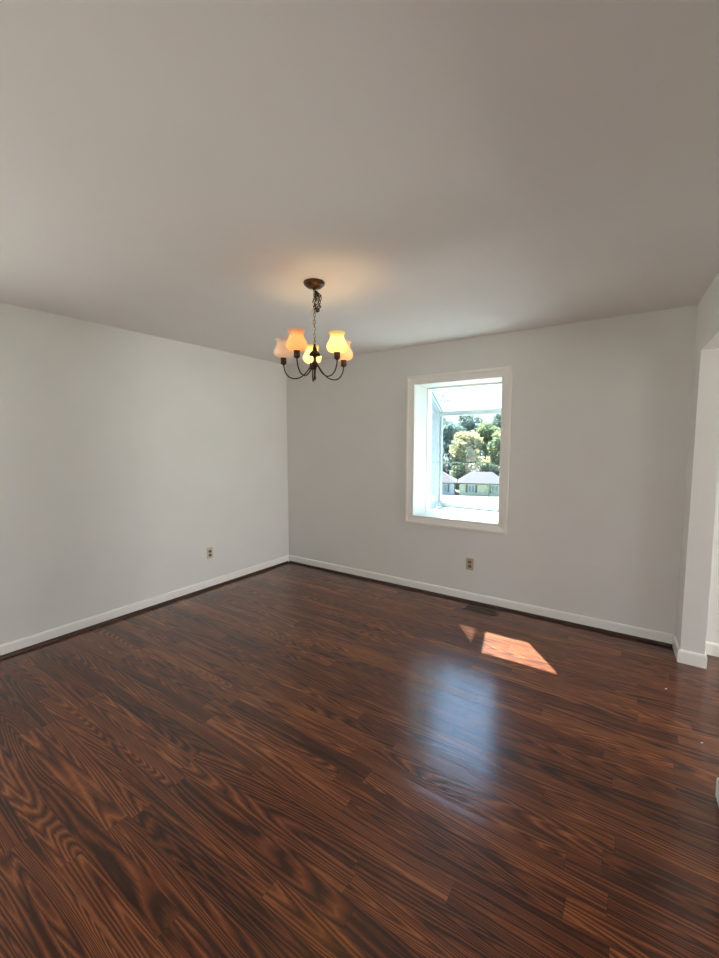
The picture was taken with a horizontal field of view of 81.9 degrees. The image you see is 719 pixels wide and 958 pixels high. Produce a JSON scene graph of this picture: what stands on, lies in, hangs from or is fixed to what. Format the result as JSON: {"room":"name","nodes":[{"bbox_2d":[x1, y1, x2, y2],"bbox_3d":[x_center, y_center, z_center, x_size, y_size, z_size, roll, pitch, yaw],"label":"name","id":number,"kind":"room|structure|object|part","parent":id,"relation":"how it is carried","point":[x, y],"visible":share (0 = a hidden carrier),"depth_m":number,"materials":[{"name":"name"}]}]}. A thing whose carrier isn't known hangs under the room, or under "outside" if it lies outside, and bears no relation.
{"room":"empty dining room","nodes":[
{"label":"empty dining room","id":0,"kind":"room"},
{"bbox_2d":[0,302,288,644],"bbox_3d":[-2.706,0.046,2.621,0.150,2.440,6.750,3,6,34],"label":"wall","id":1,"kind":"structure","parent":0,"point":[126,456],"depth_m":3.51,"materials":[{"name":"paint"}]},
{"bbox_2d":[0,555,288,655],"bbox_3d":[-2.672,1.223,2.627,0.012,0.091,6.305,3,6,34],"label":"baseboard","id":2,"kind":"structure","parent":1,"relation":"attached to","point":[27,641],"depth_m":3.56,"materials":[{"name":"white paint"}]},
{"bbox_2d":[0,561,288,659],"bbox_3d":[-2.659,1.259,2.621,0.018,0.020,6.267,3,6,34],"label":"trim","id":3,"kind":"structure","parent":1,"relation":"attached to","point":[286,562],"depth_m":3.55,"materials":[{"name":"brown wood"}]},
{"bbox_2d":[207,547,212,558],"bbox_3d":[-1.535,0.762,4.258,0.011,0.114,0.070,3,6,34],"label":"wall outlet","id":4,"kind":"object","parent":1,"relation":"attached to","point":[209,550],"visible":1,"depth_m":4.25,"materials":[{"name":"beige plastic"}]},
{"bbox_2d":[0,563,718,957],"bbox_3d":[0.752,1.540,0.376,8.531,0.150,6.750,3,6,34],"label":"floor","id":5,"kind":"structure","parent":0,"point":[289,760],"depth_m":1.80,"materials":[{"name":"brown wood"}]},
{"bbox_2d":[463,604,499,615],"bbox_3d":[1.093,1.175,3.716,0.304,0.005,0.110,3,6,34],"label":"floor vent","id":6,"kind":"object","parent":5,"relation":"in","point":[468,607],"visible":1,"depth_m":3.71,"materials":[{"name":"brown metal"}]},
{"bbox_2d":[0,0,718,364],"bbox_3d":[0.753,-1.065,0.152,8.531,0.200,6.750,3,6,34],"label":"ceiling","id":7,"kind":"structure","parent":0,"point":[177,170],"depth_m":1.40,"materials":[{"name":"paint"}]},
{"bbox_2d":[274,278,352,381],"bbox_3d":[-0.265,-0.876,2.461,0.477,0.572,0.478,3,6,34],"label":"chandelier","id":8,"kind":"object","parent":7,"relation":"hanging from","point":[296,342],"visible":1,"depth_m":2.45,"materials":[{"name":"brown metal"}]},
{"bbox_3d":[-0.460,-0.787,2.505,0.117,0.109,0.117,3,6,34],"label":"lamp shade","id":9,"kind":"part","parent":8,"relation":"part of","materials":[{"name":"white glass"}]},
{"bbox_3d":[-0.350,-0.770,2.307,0.117,0.109,0.117,3,6,34],"label":"lamp shade","id":10,"kind":"part","parent":8,"relation":"part of","materials":[{"name":"orange glass"}]},
{"bbox_3d":[-0.370,-0.650,2.506,0.188,0.093,0.008,1,5,7],"label":"arm","id":11,"kind":"part","parent":8,"relation":"part of","materials":[{"name":"brown metal"}]},
{"bbox_3d":[-0.312,-0.641,2.400,0.008,0.093,0.188,2,5,25],"label":"arm","id":12,"kind":"part","parent":8,"relation":"part of","materials":[{"name":"brown metal"}]},
{"bbox_3d":[-0.305,-0.801,2.670,0.117,0.109,0.117,3,6,34],"label":"lamp shade","id":13,"kind":"part","parent":8,"relation":"part of","materials":[{"name":"yellow glass"}]},
{"bbox_3d":[-0.277,-0.966,2.466,0.035,0.319,0.013,0,5,0],"label":"cord","id":14,"kind":"part","parent":8,"relation":"part of","materials":[{"name":"metal"}]},
{"bbox_3d":[-0.268,-0.966,2.466,0.012,0.329,0.012,-4,6,-40],"label":"chain","id":15,"kind":"part","parent":8,"relation":"part of","materials":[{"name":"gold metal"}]},
{"bbox_3d":[-0.253,-1.062,2.459,0.055,0.146,0.028,1,5,11],"label":"spare chain","id":16,"kind":"part","parent":8,"relation":"part of","materials":[{"name":"brown metal"}]},
{"bbox_3d":[-0.193,-0.643,2.423,0.188,0.093,0.008,5,7,43],"label":"arm","id":17,"kind":"part","parent":8,"relation":"part of","materials":[{"name":"brown metal"}]},
{"bbox_3d":[-0.178,-0.653,2.543,0.188,0.093,0.008,-3,6,-29],"label":"arm","id":18,"kind":"part","parent":8,"relation":"part of","materials":[{"name":"brown metal"}]},
{"bbox_3d":[-0.127,-0.773,2.350,0.117,0.109,0.117,3,6,34],"label":"lamp shade","id":19,"kind":"part","parent":8,"relation":"part of","materials":[{"name":"yellow glass"}]},
{"bbox_3d":[-0.099,-0.793,2.575,0.117,0.109,0.117,3,6,34],"label":"lamp shade","id":20,"kind":"part","parent":8,"relation":"part of","materials":[{"name":"yellow glass"}]},
{"bbox_2d":[286,305,718,643],"bbox_3d":[2.582,0.022,2.931,8.231,2.440,0.267,3,6,34],"label":"wall","id":21,"kind":"structure","parent":0,"point":[601,408],"depth_m":3.46,"materials":[{"name":"paint"}]},
{"bbox_2d":[405,366,512,534],"bbox_3d":[1.102,-0.288,4.205,1.015,1.462,0.778,3,6,34],"label":"window","id":22,"kind":"structure","parent":21,"relation":"in","point":[421,507],"depth_m":4.16,"materials":[{"name":"paint"}]},
{"bbox_3d":[0.816,-0.326,4.616,0.024,1.209,0.300,3,6,34],"label":"casement sash","id":23,"kind":"part","parent":22,"relation":"part of","materials":[{"name":"white plastic"}]},
{"bbox_3d":[1.102,0.370,4.263,0.856,0.018,0.755,3,6,34],"label":"seat","id":24,"kind":"part","parent":22,"relation":"part of","materials":[{"name":"paint"}]},
{"bbox_3d":[1.087,-0.283,4.185,0.977,1.398,0.110,3,6,34],"label":"mounting frame","id":25,"kind":"part","parent":22,"relation":"part of","materials":[{"name":"paint"}]},
{"bbox_3d":[1.211,-0.296,4.366,0.977,1.392,0.390,3,6,34],"label":"frame","id":26,"kind":"part","parent":22,"relation":"part of","materials":[{"name":"white plastic"}]},
{"bbox_2d":[439,461,499,463],"bbox_3d":[1.203,-0.167,4.365,0.853,0.007,0.286,3,6,34],"label":"glass shelf","id":27,"kind":"object","parent":22,"relation":"attached to","point":[439,461],"visible":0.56,"depth_m":4.43,"materials":[{"name":"clear glass"}]},
{"bbox_2d":[466,558,473,569],"bbox_3d":[1.034,0.799,3.890,0.070,0.114,0.011,3,6,34],"label":"wall outlet","id":28,"kind":"object","parent":21,"relation":"attached to","point":[469,561],"visible":1,"depth_m":3.89,"materials":[{"name":"beige plastic"}]},
{"bbox_2d":[289,561,671,647],"bbox_3d":[0.709,1.132,4.121,3.843,0.020,0.018,3,6,34],"label":"trim","id":29,"kind":"structure","parent":21,"relation":"attached to","point":[293,562],"depth_m":3.71,"materials":[{"name":"brown wood"}]},
{"bbox_2d":[289,555,672,643],"bbox_3d":[0.705,1.095,4.140,3.875,0.091,0.012,3,6,34],"label":"baseboard","id":30,"kind":"structure","parent":21,"relation":"attached to","point":[570,617],"depth_m":3.72,"materials":[{"name":"white paint"}]},
{"bbox_2d":[705,641,718,656],"bbox_3d":[4.169,1.299,1.781,4.173,0.091,0.012,3,6,34],"label":"baseboard","id":31,"kind":"structure","parent":21,"relation":"attached to","point":[711,648],"depth_m":2.92,"materials":[{"name":"white paint"}]},
{"bbox_2d":[675,272,718,653],"bbox_3d":[0.733,0.255,0.207,0.140,2.440,6.351,3,6,31],"label":"wall","id":32,"kind":"structure","parent":0,"point":[702,470],"depth_m":2.72,"materials":[{"name":"paint"}]},
{"bbox_2d":[672,635,706,668],"bbox_3d":[2.305,1.202,2.900,0.170,0.091,0.259,3,6,34],"label":"baseboard","id":33,"kind":"structure","parent":32,"relation":"attached to","point":[682,656],"depth_m":2.80,"materials":[{"name":"white paint"}]},
{"bbox_2d":[715,777,718,805],"bbox_3d":[1.491,1.317,1.563,0.166,0.091,0.357,3,6,31],"label":"baseboard","id":34,"kind":"object","parent":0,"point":[717,780],"visible":1,"depth_m":1.74,"materials":[{"name":"white paint"}]},
{"label":"outside","id":35,"kind":"structure","parent":0,"visible":0},
{"bbox_2d":[434,490,498,505],"bbox_3d":[3.777,4.971,14.477,351.232,7.597,246.170,3,6,34],"label":"ground","id":36,"kind":"structure","parent":35,"point":[456,495],"depth_m":62.95,"materials":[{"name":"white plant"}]},
{"bbox_2d":[431,470,457,494],"bbox_3d":[14.609,1.209,83.577,9.850,6.000,7.800,1,5,15],"label":"house","id":37,"kind":"structure","parent":36,"relation":"on","point":[449,483],"depth_m":79.51,"materials":[{"name":"blue"}]},
{"bbox_3d":[15.983,1.703,79.582,1.500,1.350,0.049,1,5,15],"label":"pane","id":38,"kind":"part","parent":37,"relation":"part of","materials":[{"name":"blue glass"}]},
{"bbox_2d":[457,472,498,496],"bbox_3d":[23.827,1.475,80.997,9.000,5.800,8.800,1,5,15],"label":"house","id":39,"kind":"structure","parent":36,"relation":"on","point":[473,483],"depth_m":77.69,"materials":[{"name":"green"}]},
{"bbox_3d":[20.943,1.814,77.623,1.100,1.250,0.049,1,5,15],"label":"pane","id":40,"kind":"part","parent":39,"relation":"part of","materials":[{"name":"blue glass"}]},
{"bbox_3d":[24.998,1.910,76.532,1.100,1.250,0.049,1,5,15],"label":"pane","id":41,"kind":"part","parent":39,"relation":"part of","materials":[{"name":"blue glass"}]},
{"bbox_2d":[484,483,494,496],"bbox_3d":[22.907,2.381,72.967,1.915,3.569,1.712,0,5,-1],"label":"young tree","id":42,"kind":"object","parent":36,"relation":"on","point":[491,486],"visible":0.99,"depth_m":72.89,"materials":[{"name":"green plant"}]},
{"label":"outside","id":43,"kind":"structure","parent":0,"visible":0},
{"bbox_2d":[442,498,498,501],"bbox_3d":[14.596,2.714,54.496,303.768,1.100,115.856,3,6,34],"label":"road","id":44,"kind":"structure","parent":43,"point":[442,498],"depth_m":54.01,"materials":[{"name":"grey asphalt"}]},
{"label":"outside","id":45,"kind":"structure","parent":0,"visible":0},
{"bbox_2d":[444,455,497,489],"bbox_3d":[40.277,-4.960,149.280,345.298,3.930,229.177,3,6,34],"label":"ground","id":46,"kind":"structure","parent":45,"point":[457,488],"depth_m":144.03,"materials":[{"name":"green plant"}]},
{"bbox_2d":[431,437,452,473],"bbox_3d":[16.174,-4.784,97.296,10.803,13.884,10.790,3,6,34],"label":"leafy tree","id":47,"kind":"object","parent":46,"relation":"on","point":[448,465],"visible":0.05,"depth_m":96.43,"materials":[{"name":"green plant"}]},
{"bbox_2d":[431,413,452,465],"bbox_3d":[20.429,-9.681,115.435,10.642,19.431,9.309,3,6,34],"label":"leafy tree","id":48,"kind":"object","parent":46,"relation":"on","point":[444,418],"visible":0.02,"depth_m":114.12,"materials":[{"name":"green plant"}]},
{"bbox_2d":[435,419,465,474],"bbox_3d":[22.303,-7.005,105.383,10.449,16.393,9.801,3,6,34],"label":"leafy tree","id":49,"kind":"object","parent":46,"relation":"on","point":[450,428],"visible":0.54,"depth_m":103.14,"materials":[{"name":"green plant"}]},
{"bbox_2d":[449,463,471,487],"bbox_3d":[22.366,-0.380,90.590,6.068,6.358,2.772,3,6,34],"label":"shrub","id":50,"kind":"object","parent":46,"relation":"on","point":[464,470],"visible":0.37,"depth_m":90.10,"materials":[{"name":"green plant"}]},
{"bbox_2d":[447,430,493,471],"bbox_3d":[25.114,-4.546,94.998,10.859,13.814,9.747,3,6,34],"label":"leafy tree","id":51,"kind":"object","parent":46,"relation":"on","point":[465,448],"visible":0.93,"depth_m":93.28,"materials":[{"name":"green plant"}]},
{"bbox_2d":[453,415,488,465],"bbox_3d":[29.415,-9.137,112.756,10.830,18.815,9.370,3,6,34],"label":"leafy tree","id":52,"kind":"object","parent":46,"relation":"on","point":[469,424],"visible":0.31,"depth_m":111.18,"materials":[{"name":"green plant"}]},
{"bbox_2d":[474,421,500,459],"bbox_3d":[30.913,-6.519,102.655,11.075,15.899,9.546,3,6,34],"label":"leafy tree","id":53,"kind":"object","parent":46,"relation":"on","point":[486,429],"visible":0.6,"depth_m":100.66,"materials":[{"name":"green plant"}]},
{"bbox_2d":[478,464,499,475],"bbox_3d":[28.151,-0.264,89.119,5.898,6.143,2.897,3,6,34],"label":"shrub","id":54,"kind":"object","parent":46,"relation":"on","point":[486,468],"visible":0.3,"depth_m":88.44,"materials":[{"name":"green plant"}]},
{"bbox_2d":[486,430,500,468],"bbox_3d":[32.995,-4.487,92.735,10.292,14.090,10.120,3,6,34],"label":"leafy tree","id":55,"kind":"object","parent":46,"relation":"on","point":[495,443],"visible":0.16,"depth_m":93.23,"materials":[{"name":"green plant"}]},
{"bbox_2d":[492,414,500,428],"bbox_3d":[38.152,-9.313,110.883,9.535,19.496,10.465,3,6,34],"label":"leafy tree","id":56,"kind":"object","parent":46,"relation":"on","point":[497,418],"visible":0.09,"depth_m":109.14,"materials":[{"name":"green plant"}]},
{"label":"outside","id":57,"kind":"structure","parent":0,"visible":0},
{"bbox_2d":[442,500,465,502],"bbox_3d":[7.486,2.267,30.914,3.434,3.900,39.462,1,5,10],"label":"driveway","id":58,"kind":"structure","parent":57,"point":[442,500],"depth_m":46.96,"materials":[{"name":"concrete"}]}
]}

